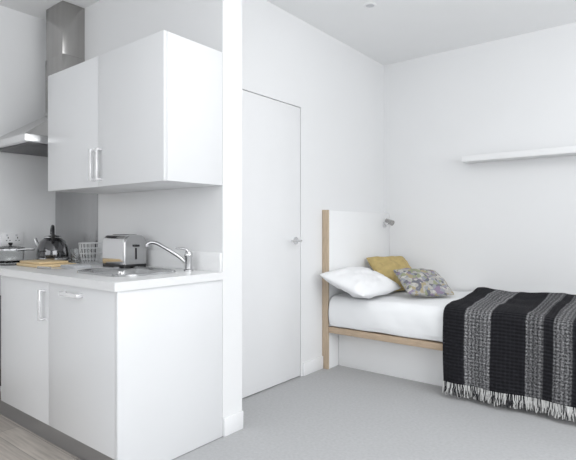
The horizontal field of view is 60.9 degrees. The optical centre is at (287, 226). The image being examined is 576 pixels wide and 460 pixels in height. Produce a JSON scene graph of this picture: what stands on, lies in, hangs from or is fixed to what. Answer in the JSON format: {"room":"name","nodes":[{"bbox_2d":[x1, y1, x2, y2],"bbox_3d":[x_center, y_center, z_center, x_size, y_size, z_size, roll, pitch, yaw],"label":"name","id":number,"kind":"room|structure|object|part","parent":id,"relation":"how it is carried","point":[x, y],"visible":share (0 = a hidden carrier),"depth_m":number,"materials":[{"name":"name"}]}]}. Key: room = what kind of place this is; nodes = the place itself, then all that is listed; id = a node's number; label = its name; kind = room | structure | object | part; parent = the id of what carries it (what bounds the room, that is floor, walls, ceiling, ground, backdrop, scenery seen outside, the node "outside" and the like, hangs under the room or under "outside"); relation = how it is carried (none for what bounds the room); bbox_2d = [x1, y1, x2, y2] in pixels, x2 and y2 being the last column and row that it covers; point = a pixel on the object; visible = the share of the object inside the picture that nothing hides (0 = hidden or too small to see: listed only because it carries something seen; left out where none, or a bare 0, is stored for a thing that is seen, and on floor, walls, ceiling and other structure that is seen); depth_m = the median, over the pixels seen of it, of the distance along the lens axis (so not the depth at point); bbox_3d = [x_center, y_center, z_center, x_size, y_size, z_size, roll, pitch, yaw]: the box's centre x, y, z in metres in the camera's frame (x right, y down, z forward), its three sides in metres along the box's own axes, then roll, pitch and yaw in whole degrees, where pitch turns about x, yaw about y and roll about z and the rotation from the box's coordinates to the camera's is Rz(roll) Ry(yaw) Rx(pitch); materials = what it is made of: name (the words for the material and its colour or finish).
{"room":"studio apartment","nodes":[
{"label":"studio apartment","id":0,"kind":"room"},
{"bbox_2d":[0,5,54,258],"bbox_3d":[-3.215,-0.219,2.102,0.150,2.700,4.400,0,0,38],"label":"wall","id":1,"kind":"structure","parent":0,"point":[27,206],"depth_m":3.59,"materials":[{"name":"paint"}]},
{"bbox_2d":[1,232,22,244],"bbox_3d":[-1.981,0.083,3.523,0.018,0.086,0.146,0,0,38],"label":"wall socket","id":2,"kind":"object","parent":1,"relation":"attached to","point":[16,238],"visible":1,"depth_m":3.52,"materials":[{"name":"white plastic"}]},
{"bbox_2d":[85,0,241,435],"bbox_3d":[-1.083,-0.219,3.315,1.985,2.700,0.150,0,0,38],"label":"wall","id":3,"kind":"structure","parent":0,"point":[196,219],"depth_m":2.75,"materials":[{"name":"paint"}]},
{"bbox_2d":[0,0,84,156],"bbox_3d":[-1.703,-1.047,3.397,0.598,1.042,0.489,0,0,38],"label":"hood","id":4,"kind":"object","parent":3,"relation":"attached to","point":[65,21],"visible":0.57,"depth_m":3.43,"materials":[{"name":"metal"}]},
{"bbox_2d":[55,191,97,261],"bbox_3d":[-1.555,-0.134,3.589,0.595,0.750,0.006,0,0,38],"label":"backsplash","id":5,"kind":"structure","parent":3,"relation":"attached to","point":[76,214],"depth_m":3.57,"materials":[{"name":"metal"}]},
{"bbox_2d":[48,30,221,193],"bbox_3d":[-0.936,-0.582,2.834,1.154,0.719,0.419,0,0,38],"label":"upper cabinet","id":6,"kind":"object","parent":3,"relation":"attached to","point":[144,114],"visible":1,"depth_m":2.54,"materials":[{"name":"white paint"}]},
{"bbox_3d":[-1.266,-0.582,2.884,0.576,0.719,0.019,0,0,38],"label":"door","id":7,"kind":"part","parent":6,"relation":"part of","materials":[{"name":"white paint"}]},
{"bbox_3d":[-1.081,-0.342,2.703,0.022,0.175,0.034,0,0,38],"label":"handle","id":8,"kind":"part","parent":6,"relation":"part of","materials":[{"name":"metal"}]},
{"bbox_3d":[-1.031,-0.342,2.663,0.022,0.175,0.034,0,0,38],"label":"handle","id":9,"kind":"part","parent":6,"relation":"part of","materials":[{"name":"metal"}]},
{"bbox_3d":[-0.813,-0.582,2.524,0.576,0.719,0.019,0,0,38],"label":"door","id":10,"kind":"part","parent":6,"relation":"part of","materials":[{"name":"white paint"}]},
{"bbox_2d":[223,411,242,436],"bbox_3d":[-0.300,1.081,2.695,0.012,0.100,0.148,0,0,38],"label":"baseboard","id":11,"kind":"structure","parent":3,"relation":"attached to","point":[233,423],"depth_m":2.68,"materials":[{"name":"white paint"}]},
{"bbox_2d":[172,436,222,459],"bbox_3d":[-1.699,1.179,0.964,0.030,0.103,4.500,0,0,38],"label":"trim","id":12,"kind":"structure","parent":11,"relation":"attached to","point":[222,436],"depth_m":2.50,"materials":[{"name":"metal"}]},
{"bbox_2d":[0,365,575,459],"bbox_3d":[0.025,1.181,1.199,6.350,0.100,7.010,0,0,38],"label":"floor","id":13,"kind":"structure","parent":0,"point":[338,412],"depth_m":2.75,"materials":[{"name":"carpet"}]},
{"bbox_2d":[0,275,0,398],"bbox_3d":[-1.766,0.657,3.310,0.611,0.747,0.646,0,0,38],"label":"oven","id":14,"kind":"object","parent":13,"relation":"on","point":[0,275],"visible":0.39,"depth_m":2.91,"materials":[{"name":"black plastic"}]},
{"bbox_2d":[1,276,48,424],"bbox_3d":[-1.292,0.657,2.939,0.584,0.748,0.637,0,0,38],"label":"base cabinet","id":15,"kind":"object","parent":13,"relation":"on","point":[24,302],"visible":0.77,"depth_m":2.70,"materials":[{"name":"white paint"}]},
{"bbox_3d":[-1.280,0.406,2.546,0.022,0.160,0.034,0,0,38],"label":"handle","id":16,"kind":"part","parent":15,"relation":"part of","materials":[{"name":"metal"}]},
{"bbox_2d":[0,399,113,459],"bbox_3d":[-1.451,1.081,2.744,1.807,0.099,0.015,0,0,38],"label":"plinth","id":17,"kind":"object","parent":13,"relation":"on","point":[58,438],"visible":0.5,"depth_m":2.56,"materials":[{"name":"metal"}]},
{"bbox_2d":[49,280,221,459],"bbox_3d":[-0.806,0.707,2.573,0.626,0.848,0.666,0,0,38],"label":"base cabinet","id":18,"kind":"object","parent":13,"relation":"on","point":[134,374],"visible":0.82,"depth_m":2.34,"materials":[{"name":"white paint"}]},
{"bbox_3d":[-1.047,0.326,2.361,0.165,0.020,0.034,0,0,38],"label":"handle","id":19,"kind":"part","parent":18,"relation":"part of","materials":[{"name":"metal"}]},
{"bbox_3d":[-0.994,0.656,2.353,0.605,0.740,0.019,0,0,38],"label":"door","id":20,"kind":"part","parent":18,"relation":"part of","materials":[{"name":"white paint"}]},
{"bbox_2d":[0,248,223,291],"bbox_3d":[-1.270,0.210,2.950,1.841,0.143,0.652,0,0,38],"label":"countertop","id":21,"kind":"structure","parent":18,"relation":"on","point":[206,266],"depth_m":2.58,"materials":[{"name":"laminate"}]},
{"bbox_2d":[0,259,70,265],"bbox_3d":[-1.790,0.239,3.377,0.460,0.006,0.490,0,0,38],"label":"cooktop","id":22,"kind":"object","parent":21,"relation":"in","point":[15,263],"visible":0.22,"depth_m":3.17,"materials":[{"name":"black glass"}]},
{"bbox_2d":[0,242,34,262],"bbox_3d":[-1.806,0.169,3.243,0.322,0.132,0.181,0,0,38],"label":"saucepan","id":23,"kind":"object","parent":22,"relation":"on","point":[8,254],"visible":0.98,"depth_m":3.22,"materials":[{"name":"silver metal"}]},
{"bbox_3d":[-1.861,0.133,3.287,0.172,0.018,0.172,0,0,38],"label":"lid","id":24,"kind":"part","parent":23,"relation":"part of","materials":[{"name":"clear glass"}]},
{"bbox_3d":[-1.716,0.148,3.214,0.148,0.025,0.021,0,0,22],"label":"handle","id":25,"kind":"part","parent":23,"relation":"part of","materials":[{"name":"silver metal"}]},
{"bbox_2d":[33,225,68,260],"bbox_3d":[-1.620,0.110,3.372,0.210,0.250,0.228,0,0,-35],"label":"kettle","id":26,"kind":"object","parent":22,"relation":"on","point":[52,246],"visible":0.93,"depth_m":3.29,"materials":[{"name":"silver metal"}]},
{"bbox_3d":[-1.728,0.122,3.401,0.075,0.093,0.040,0,0,19],"label":"spout","id":27,"kind":"part","parent":26,"relation":"part of","materials":[{"name":"silver metal"}]},
{"bbox_3d":[-1.618,0.051,3.368,0.116,0.043,0.116,0,0,38],"label":"lid","id":28,"kind":"part","parent":26,"relation":"part of","materials":[{"name":"silver metal"}]},
{"bbox_3d":[-1.615,0.045,3.360,0.024,0.119,0.204,0,0,-28],"label":"handle","id":29,"kind":"part","parent":26,"relation":"part of","materials":[{"name":"black plastic"}]},
{"bbox_2d":[17,262,75,267],"bbox_3d":[-1.509,0.233,3.059,0.325,0.018,0.220,0,0,38],"label":"chopping board","id":30,"kind":"object","parent":21,"relation":"on","point":[18,264],"visible":0.53,"depth_m":2.95,"materials":[{"name":"brown wood"}]},
{"bbox_2d":[20,259,67,263],"bbox_3d":[-1.528,0.217,3.067,0.265,0.014,0.180,0,0,38],"label":"chopping board","id":31,"kind":"object","parent":30,"relation":"on","point":[39,261],"visible":1,"depth_m":3.01,"materials":[{"name":"brown wood"}]},
{"bbox_2d":[37,266,64,268],"bbox_3d":[-1.332,0.234,2.788,0.258,0.013,0.024,0,0,23],"label":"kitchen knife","id":32,"kind":"object","parent":21,"relation":"on","point":[38,267],"visible":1,"depth_m":2.80,"materials":[{"name":"metal"}]},
{"bbox_3d":[-1.403,0.234,2.818,0.103,0.013,0.014,0,0,24],"label":"handle","id":33,"kind":"part","parent":32,"relation":"part of","materials":[{"name":"metal"}]},
{"bbox_2d":[70,248,80,263],"bbox_3d":[-1.398,0.192,3.227,0.064,0.100,0.064,0,0,38],"label":"drinking glass","id":34,"kind":"object","parent":21,"relation":"on","point":[75,254],"visible":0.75,"depth_m":3.20,"materials":[{"name":"clear glass"}]},
{"bbox_2d":[60,264,91,268],"bbox_3d":[-1.254,0.233,2.901,0.170,0.018,0.110,0,0,38],"label":"cloth","id":35,"kind":"object","parent":21,"relation":"on","point":[70,266],"visible":1,"depth_m":2.86,"materials":[{"name":"white fabric"}]},
{"bbox_2d":[82,249,91,262],"bbox_3d":[-1.368,0.192,3.330,0.064,0.100,0.064,0,0,38],"label":"drinking glass","id":36,"kind":"object","parent":21,"relation":"on","point":[85,254],"visible":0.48,"depth_m":3.30,"materials":[{"name":"clear glass"}]},
{"bbox_2d":[78,242,102,264],"bbox_3d":[-1.281,0.171,3.197,0.162,0.140,0.162,0,0,38],"label":"wire basket","id":37,"kind":"object","parent":21,"relation":"on","point":[80,243],"visible":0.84,"depth_m":3.17,"materials":[{"name":"silver metal"}]},
{"bbox_2d":[102,234,145,267],"bbox_3d":[-0.990,0.143,2.979,0.258,0.196,0.160,0,0,38],"label":"toaster","id":38,"kind":"object","parent":21,"relation":"on","point":[118,250],"visible":0.94,"depth_m":2.91,"materials":[{"name":"silver metal"}]},
{"bbox_2d":[77,266,175,276],"bbox_3d":[-0.867,0.313,2.633,0.480,0.164,0.390,0,0,38],"label":"sink","id":39,"kind":"object","parent":21,"relation":"in","point":[129,271],"visible":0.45,"depth_m":2.73,"materials":[{"name":"metal"}]},
{"bbox_2d":[145,241,192,271],"bbox_3d":[-0.649,0.158,2.683,0.262,0.168,0.054,0,0,-1],"label":"tap","id":40,"kind":"object","parent":21,"relation":"on","point":[188,255],"visible":1,"depth_m":2.67,"materials":[{"name":"silver metal"}]},
{"bbox_3d":[-0.667,0.137,2.682,0.226,0.126,0.023,0,0,-2],"label":"spout","id":41,"kind":"part","parent":40,"relation":"part of","materials":[{"name":"silver metal"}]},
{"bbox_3d":[-0.558,0.707,2.398,0.020,0.848,0.632,0,0,38],"label":"panel","id":42,"kind":"part","parent":18,"relation":"part of","materials":[{"name":"white paint"}]},
{"bbox_2d":[322,210,575,413],"bbox_3d":[1.415,0.497,3.697,2.074,1.268,1.063,0,0,38],"label":"bed","id":43,"kind":"object","parent":13,"relation":"on","point":[348,238],"visible":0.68,"depth_m":3.91,"materials":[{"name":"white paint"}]},
{"bbox_3d":[0.630,0.500,4.331,0.053,1.262,1.046,0,0,38],"label":"headboard","id":44,"kind":"part","parent":43,"relation":"part of","materials":[{"name":"white paint"}]},
{"bbox_2d":[383,219,394,227],"bbox_3d":[0.942,-0.037,4.596,0.058,0.086,0.124,0,0,-36],"label":"reading lamp","id":45,"kind":"object","parent":43,"relation":"attached to","point":[391,222],"visible":1,"depth_m":4.58,"materials":[{"name":"silver metal"}]},
{"bbox_3d":[0.953,-0.046,4.583,0.052,0.068,0.092,0,0,-30],"label":"lamp shade","id":46,"kind":"part","parent":45,"relation":"part of","materials":[{"name":"metal"}]},
{"bbox_2d":[328,290,472,341],"bbox_3d":[1.428,0.666,3.661,2.000,0.244,1.049,0,0,38],"label":"mattress","id":47,"kind":"object","parent":43,"relation":"on","point":[398,313],"visible":0.42,"depth_m":3.60,"materials":[{"name":"white fabric"}]},
{"bbox_2d":[320,267,400,298],"bbox_3d":[0.583,0.433,3.883,0.387,0.224,0.632,0,0,38],"label":"pillow","id":48,"kind":"object","parent":47,"relation":"on","point":[360,282],"visible":1,"depth_m":3.71,"materials":[{"name":"white fabric"}]},
{"bbox_2d":[367,256,410,290],"bbox_3d":[0.937,0.402,4.291,0.425,0.286,0.295,0,0,-29],"label":"cushion","id":49,"kind":"object","parent":47,"relation":"on","point":[385,266],"visible":0.49,"depth_m":4.25,"materials":[{"name":"yellow fabric"}]},
{"bbox_2d":[393,268,453,296],"bbox_3d":[1.078,0.441,3.911,0.389,0.213,0.316,0,0,-11],"label":"cushion","id":50,"kind":"object","parent":47,"relation":"on","point":[422,282],"visible":1,"depth_m":3.81,"materials":[{"name":"fabric"}]},
{"bbox_2d":[442,287,575,421],"bbox_3d":[1.704,0.804,3.389,1.106,0.602,1.117,0,0,38],"label":"throw blanket","id":51,"kind":"object","parent":43,"relation":"on","point":[520,345],"visible":1,"depth_m":3.02,"materials":[{"name":"black fabric"}]},
{"bbox_2d":[0,0,575,64],"bbox_3d":[0.025,-1.619,1.199,6.350,0.100,7.010,0,0,38],"label":"ceiling","id":52,"kind":"structure","parent":0,"point":[393,31],"depth_m":3.69,"materials":[{"name":"paint"}]},
{"bbox_2d":[364,2,376,8],"bbox_3d":[0.581,-1.566,3.470,0.092,0.006,0.092,0,0,38],"label":"recessed light","id":53,"kind":"object","parent":52,"relation":"in","point":[370,5],"visible":1,"depth_m":3.47,"materials":[{"name":"white plastic"}]},
{"bbox_2d":[242,0,383,375],"bbox_3d":[0.157,-0.219,3.901,0.150,2.700,2.310,0,0,38],"label":"wall","id":54,"kind":"structure","parent":0,"point":[337,89],"depth_m":3.88,"materials":[{"name":"paint"}]},
{"bbox_2d":[242,90,301,397],"bbox_3d":[-0.135,0.112,3.396,0.109,2.023,0.767,0,0,38],"label":"door","id":55,"kind":"structure","parent":54,"relation":"in","point":[271,240],"depth_m":3.42,"materials":[{"name":"white paint"}]},
{"bbox_2d":[303,356,322,375],"bbox_3d":[0.197,1.081,3.819,0.014,0.100,0.260,0,0,38],"label":"baseboard","id":56,"kind":"structure","parent":54,"relation":"attached to","point":[313,365],"depth_m":3.80,"materials":[{"name":"white paint"}]},
{"bbox_2d":[384,22,575,294],"bbox_3d":[2.753,-0.219,3.413,4.825,2.700,0.150,0,0,38],"label":"wall","id":57,"kind":"structure","parent":0,"point":[510,226],"depth_m":4.17,"materials":[{"name":"paint"}]},
{"bbox_2d":[462,146,575,163],"bbox_3d":[2.247,-0.574,3.616,1.870,0.050,0.159,0,0,38],"label":"floating shelf","id":58,"kind":"object","parent":57,"relation":"attached to","point":[570,150],"visible":1,"depth_m":3.87,"materials":[{"name":"white paint"}]}
]}

